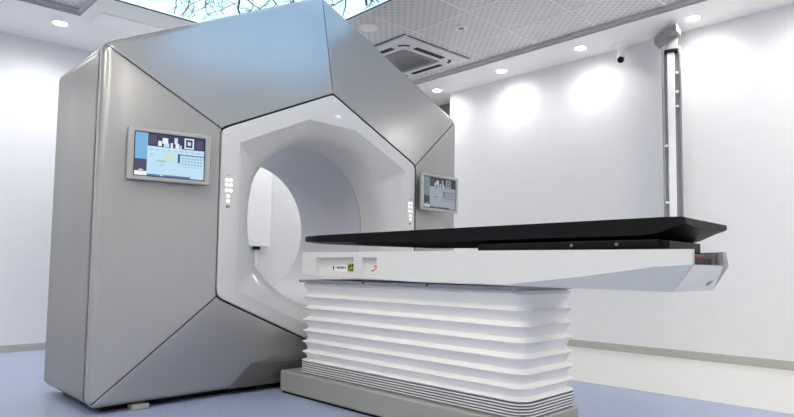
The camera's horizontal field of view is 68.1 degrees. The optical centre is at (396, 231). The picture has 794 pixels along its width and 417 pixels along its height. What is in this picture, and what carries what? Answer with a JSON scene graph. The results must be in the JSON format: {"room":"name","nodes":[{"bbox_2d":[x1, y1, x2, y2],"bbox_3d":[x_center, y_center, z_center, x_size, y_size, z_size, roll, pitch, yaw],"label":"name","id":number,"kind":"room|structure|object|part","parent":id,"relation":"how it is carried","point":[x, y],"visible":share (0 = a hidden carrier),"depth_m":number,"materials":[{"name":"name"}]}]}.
{"room":"radiotherapy treatment room","nodes":[
{"label":"radiotherapy treatment room","id":0,"kind":"room"},
{"bbox_2d":[0,32,300,345],"bbox_3d":[-3.075,-0.487,5.478,0.100,3.100,8.560,-3,-5,45],"label":"wall","id":1,"kind":"structure","parent":0,"point":[31,70],"depth_m":5.23,"materials":[{"name":"paint"}]},
{"bbox_2d":[0,343,45,352],"bbox_3d":[-3.089,1.024,5.306,0.012,0.062,8.460,-3,-5,45],"label":"baseboard","id":2,"kind":"structure","parent":1,"relation":"attached to","point":[33,346],"depth_m":5.12,"materials":[{"name":"metal"}]},
{"bbox_2d":[247,167,271,268],"bbox_3d":[-1.619,0.103,6.778,0.089,1.975,0.315,-3,-5,45],"label":"wall box","id":3,"kind":"object","parent":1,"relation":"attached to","point":[259,203],"visible":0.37,"depth_m":6.78,"materials":[{"name":"white plastic"}]},
{"bbox_2d":[47,0,682,80],"bbox_3d":[-0.019,-1.986,2.477,8.570,0.409,8.460,-3,-5,45],"label":"ceiling","id":4,"kind":"structure","parent":0,"point":[414,15],"depth_m":5.12,"materials":[{"name":"tile"}]},
{"bbox_2d":[115,0,391,22],"bbox_3d":[-0.651,-1.830,4.094,2.741,0.089,1.551,-3,-5,45],"label":"panel","id":5,"kind":"object","parent":4,"relation":"attached to","point":[194,11],"visible":0.44,"depth_m":4.67,"materials":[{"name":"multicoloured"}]},
{"bbox_2d":[146,0,378,16],"bbox_3d":[-0.692,-1.817,4.140,2.496,0.054,1.483,-3,-5,45],"label":"print","id":6,"kind":"object","parent":5,"relation":"attached to","point":[183,8],"depth_m":4.67},
{"bbox_2d":[29,0,698,83],"bbox_3d":[-0.058,-1.944,1.854,7.750,0.303,7.530,-3,-5,45],"label":"trim","id":7,"kind":"structure","parent":4,"relation":"attached to","point":[87,3],"depth_m":5.26,"materials":[{"name":"grey metal"}]},
{"bbox_2d":[359,23,377,31],"bbox_3d":[-0.250,-1.818,5.239,0.170,0.017,0.170,-3,-5,45],"label":"ceiling speaker","id":8,"kind":"object","parent":4,"relation":"attached to","point":[367,27],"visible":1,"depth_m":5.21},
{"bbox_2d":[374,34,468,77],"bbox_3d":[0.066,-1.782,6.102,0.978,0.067,0.978,-3,-5,45],"label":"air conditioner","id":9,"kind":"object","parent":4,"relation":"attached to","point":[412,56],"visible":0.62,"depth_m":5.93,"materials":[{"name":"white plastic"}]},
{"bbox_2d":[385,50,437,72],"bbox_3d":[0.066,-1.779,6.102,0.546,0.051,0.546,-3,-5,45],"label":"grille","id":10,"kind":"object","parent":9,"relation":"attached to","point":[407,61],"depth_m":6.05,"materials":[{"name":"grey metal"}]},
{"bbox_2d":[455,25,466,30],"bbox_3d":[0.574,-1.828,5.267,0.110,0.017,0.110,-3,-5,45],"label":"smoke detector","id":11,"kind":"object","parent":4,"relation":"attached to","point":[458,27],"visible":1,"depth_m":5.25,"materials":[{"name":"white plastic"}]},
{"bbox_2d":[347,0,665,72],"bbox_3d":[-0.057,-1.958,1.833,7.720,0.277,7.500,-3,-5,45],"label":"trim","id":12,"kind":"structure","parent":4,"relation":"attached to","point":[660,1],"depth_m":5.14,"materials":[{"name":"white metal"}]},
{"bbox_2d":[0,350,793,416],"bbox_3d":[-0.020,0.951,2.323,8.570,0.100,8.560,-3,-5,45],"label":"floor","id":13,"kind":"structure","parent":0,"point":[24,392],"depth_m":3.26,"materials":[{"name":"plastic"}]},
{"bbox_2d":[44,0,457,410],"bbox_3d":[-0.789,-0.302,4.282,1.139,2.632,2.871,-3,-5,45],"label":"gantry","id":14,"kind":"object","parent":13,"relation":"on","point":[157,293],"visible":0.82,"depth_m":3.36,"materials":[{"name":"grey plastic"}]},
{"bbox_3d":[-1.276,-0.039,3.148,0.635,1.839,0.047,3,-4,-32],"label":"panel","id":15,"kind":"part","parent":14,"relation":"part of","materials":[{"name":"grey metal"}]},
{"bbox_2d":[126,126,210,185],"bbox_3d":[-1.216,-0.403,3.149,0.420,0.276,0.035,3,-4,-31],"label":"monitor","id":16,"kind":"object","parent":14,"relation":"on","point":[155,156],"depth_m":3.13,"materials":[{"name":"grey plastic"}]},
{"bbox_3d":[-0.824,0.987,4.203,0.640,0.050,2.650,-3,-5,45],"label":"frame","id":17,"kind":"part","parent":14,"relation":"part of","materials":[{"name":"black plastic"}]},
{"bbox_3d":[-1.000,0.648,3.406,0.162,0.549,1.397,-3,-5,45],"label":"panel","id":18,"kind":"part","parent":14,"relation":"part of","materials":[{"name":"grey metal"}]},
{"bbox_3d":[-0.980,-1.127,3.518,0.162,1.088,1.400,-3,-5,45],"label":"panel","id":19,"kind":"part","parent":14,"relation":"part of","materials":[{"name":"grey metal"}]},
{"bbox_3d":[-0.740,0.869,3.665,0.660,0.138,0.109,4,-5,-41],"label":"foot panel","id":20,"kind":"part","parent":14,"relation":"part of","materials":[{"name":"grey metal"}]},
{"bbox_3d":[0.015,-1.053,4.516,0.162,1.083,1.449,-3,-5,45],"label":"panel","id":21,"kind":"part","parent":14,"relation":"part of","materials":[{"name":"grey metal"}]},
{"bbox_3d":[0.311,0.020,4.743,0.052,1.966,0.655,-2,-4,31],"label":"panel","id":22,"kind":"part","parent":14,"relation":"part of","materials":[{"name":"grey metal"}]},
{"bbox_2d":[420,172,457,213],"bbox_3d":[0.308,-0.301,4.644,0.090,0.285,0.440,-3,-5,45],"label":"monitor","id":23,"kind":"object","parent":14,"relation":"on","point":[438,193],"depth_m":4.60,"materials":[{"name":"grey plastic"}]},
{"bbox_2d":[280,217,728,416],"bbox_3d":[0.310,0.469,2.930,2.378,0.947,0.538,-3,-5,45],"label":"couch","id":24,"kind":"object","parent":13,"relation":"on","point":[482,332],"visible":1,"depth_m":2.64,"materials":[{"name":"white plastic"}]},
{"bbox_3d":[0.772,0.065,2.464,0.780,0.030,0.380,-3,-5,45],"label":"carriage plate","id":25,"kind":"part","parent":24,"relation":"part of","materials":[{"name":"black metal"}]},
{"bbox_2d":[439,103,449,116],"bbox_3d":[0.471,-0.287,7.910,1.490,3.100,0.100,-3,-5,45],"label":"wall","id":26,"kind":"structure","parent":0,"point":[446,107],"depth_m":7.76,"materials":[{"name":"grey paint"}]},
{"bbox_2d":[450,3,793,360],"bbox_3d":[3.312,-0.455,4.765,7.180,3.100,0.360,-3,-5,45],"label":"wall","id":27,"kind":"structure","parent":0,"point":[581,139],"depth_m":5.40,"materials":[{"name":"paint"}]},
{"bbox_2d":[0,0,793,105],"bbox_3d":[-0.020,-1.911,2.472,8.570,0.358,8.460,-3,-5,45],"label":"ceiling","id":28,"kind":"structure","parent":27,"relation":"attached to","point":[25,18],"depth_m":5.15,"materials":[{"name":"paint"}]},
{"bbox_2d":[51,20,68,26],"bbox_3d":[-2.829,-1.750,4.934,0.127,0.008,0.127,-3,-5,45],"label":"recessed light","id":29,"kind":"object","parent":28,"relation":"in","point":[55,22],"visible":1,"depth_m":4.93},
{"bbox_3d":[-2.829,-1.751,4.934,0.098,0.006,0.098,-3,-5,45],"label":"bulb","id":30,"kind":"part","parent":29,"relation":"part of","materials":[{"name":"white glass"}]},
{"bbox_2d":[89,12,164,34],"bbox_3d":[-2.067,-1.749,5.252,0.300,0.048,1.175,-3,-5,45],"label":"access panel","id":31,"kind":"object","parent":28,"relation":"in","point":[105,20],"visible":0.36,"depth_m":4.98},
{"bbox_2d":[495,69,506,72],"bbox_3d":[1.132,-1.748,6.386,0.127,0.008,0.127,-3,-5,45],"label":"recessed light","id":32,"kind":"object","parent":28,"relation":"in","point":[498,70],"visible":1,"depth_m":6.39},
{"bbox_2d":[573,46,586,50],"bbox_3d":[1.778,-1.782,5.703,0.127,0.008,0.127,-3,-5,45],"label":"recessed light","id":33,"kind":"object","parent":28,"relation":"in","point":[577,48],"visible":1,"depth_m":5.70,"materials":[{"name":"white plastic"}]},
{"bbox_3d":[1.778,-1.783,5.703,0.098,0.006,0.098,-3,-5,45],"label":"bulb","id":34,"kind":"part","parent":33,"relation":"part of","materials":[{"name":"white glass"}]},
{"bbox_2d":[685,15,701,21],"bbox_3d":[2.522,-1.819,5.006,0.127,0.008,0.127,-3,-5,45],"label":"recessed light","id":35,"kind":"object","parent":28,"relation":"in","point":[692,18],"visible":1,"depth_m":5.00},
{"bbox_3d":[2.522,-1.820,5.006,0.098,0.006,0.098,-3,-5,45],"label":"bulb","id":36,"kind":"part","parent":35,"relation":"part of","materials":[{"name":"white glass"}]},
{"bbox_2d":[612,42,628,62],"bbox_3d":[2.132,-1.692,5.622,0.152,0.204,0.177,-3,-5,45],"label":"security camera","id":37,"kind":"object","parent":27,"relation":"attached to","point":[620,46],"visible":1,"depth_m":5.59,"materials":[{"name":"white plastic"}]},
{"bbox_3d":[2.135,-1.711,5.619,0.062,0.121,0.074,-3,-5,45],"label":"arm","id":38,"kind":"part","parent":37,"relation":"part of"},
{"bbox_2d":[654,23,683,216],"bbox_3d":[2.409,-0.828,5.175,0.190,1.976,0.423,2,-4,-13],"label":"post","id":39,"kind":"object","parent":27,"relation":"hanging from","point":[671,69],"visible":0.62,"depth_m":5.13,"materials":[{"name":"metal"}]},
{"bbox_3d":[2.350,-0.746,5.176,0.016,1.750,0.100,-1,-4,25],"label":"rail","id":40,"kind":"part","parent":39,"relation":"part of","materials":[{"name":"silver metal"}]},
{"bbox_3d":[2.404,-1.739,5.229,0.122,0.060,0.435,1,-4,-8],"label":"mount plate","id":41,"kind":"part","parent":39,"relation":"part of","materials":[{"name":"white metal"}]},
{"bbox_3d":[2.477,-0.748,5.117,0.016,1.750,0.100,-1,-4,25],"label":"rail","id":42,"kind":"part","parent":39,"relation":"part of","materials":[{"name":"silver metal"}]},
{"bbox_2d":[567,339,793,370],"bbox_3d":[3.162,1.045,4.537,7.180,0.070,0.012,-3,-5,45],"label":"baseboard","id":43,"kind":"structure","parent":27,"relation":"attached to","point":[721,358],"depth_m":5.14,"materials":[{"name":"metal"}]},
{"bbox_2d":[566,346,793,413],"bbox_3d":[2.197,1.070,4.551,8.570,0.002,2.070,-3,-5,45],"label":"floor","id":44,"kind":"structure","parent":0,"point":[770,389],"depth_m":4.22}
]}

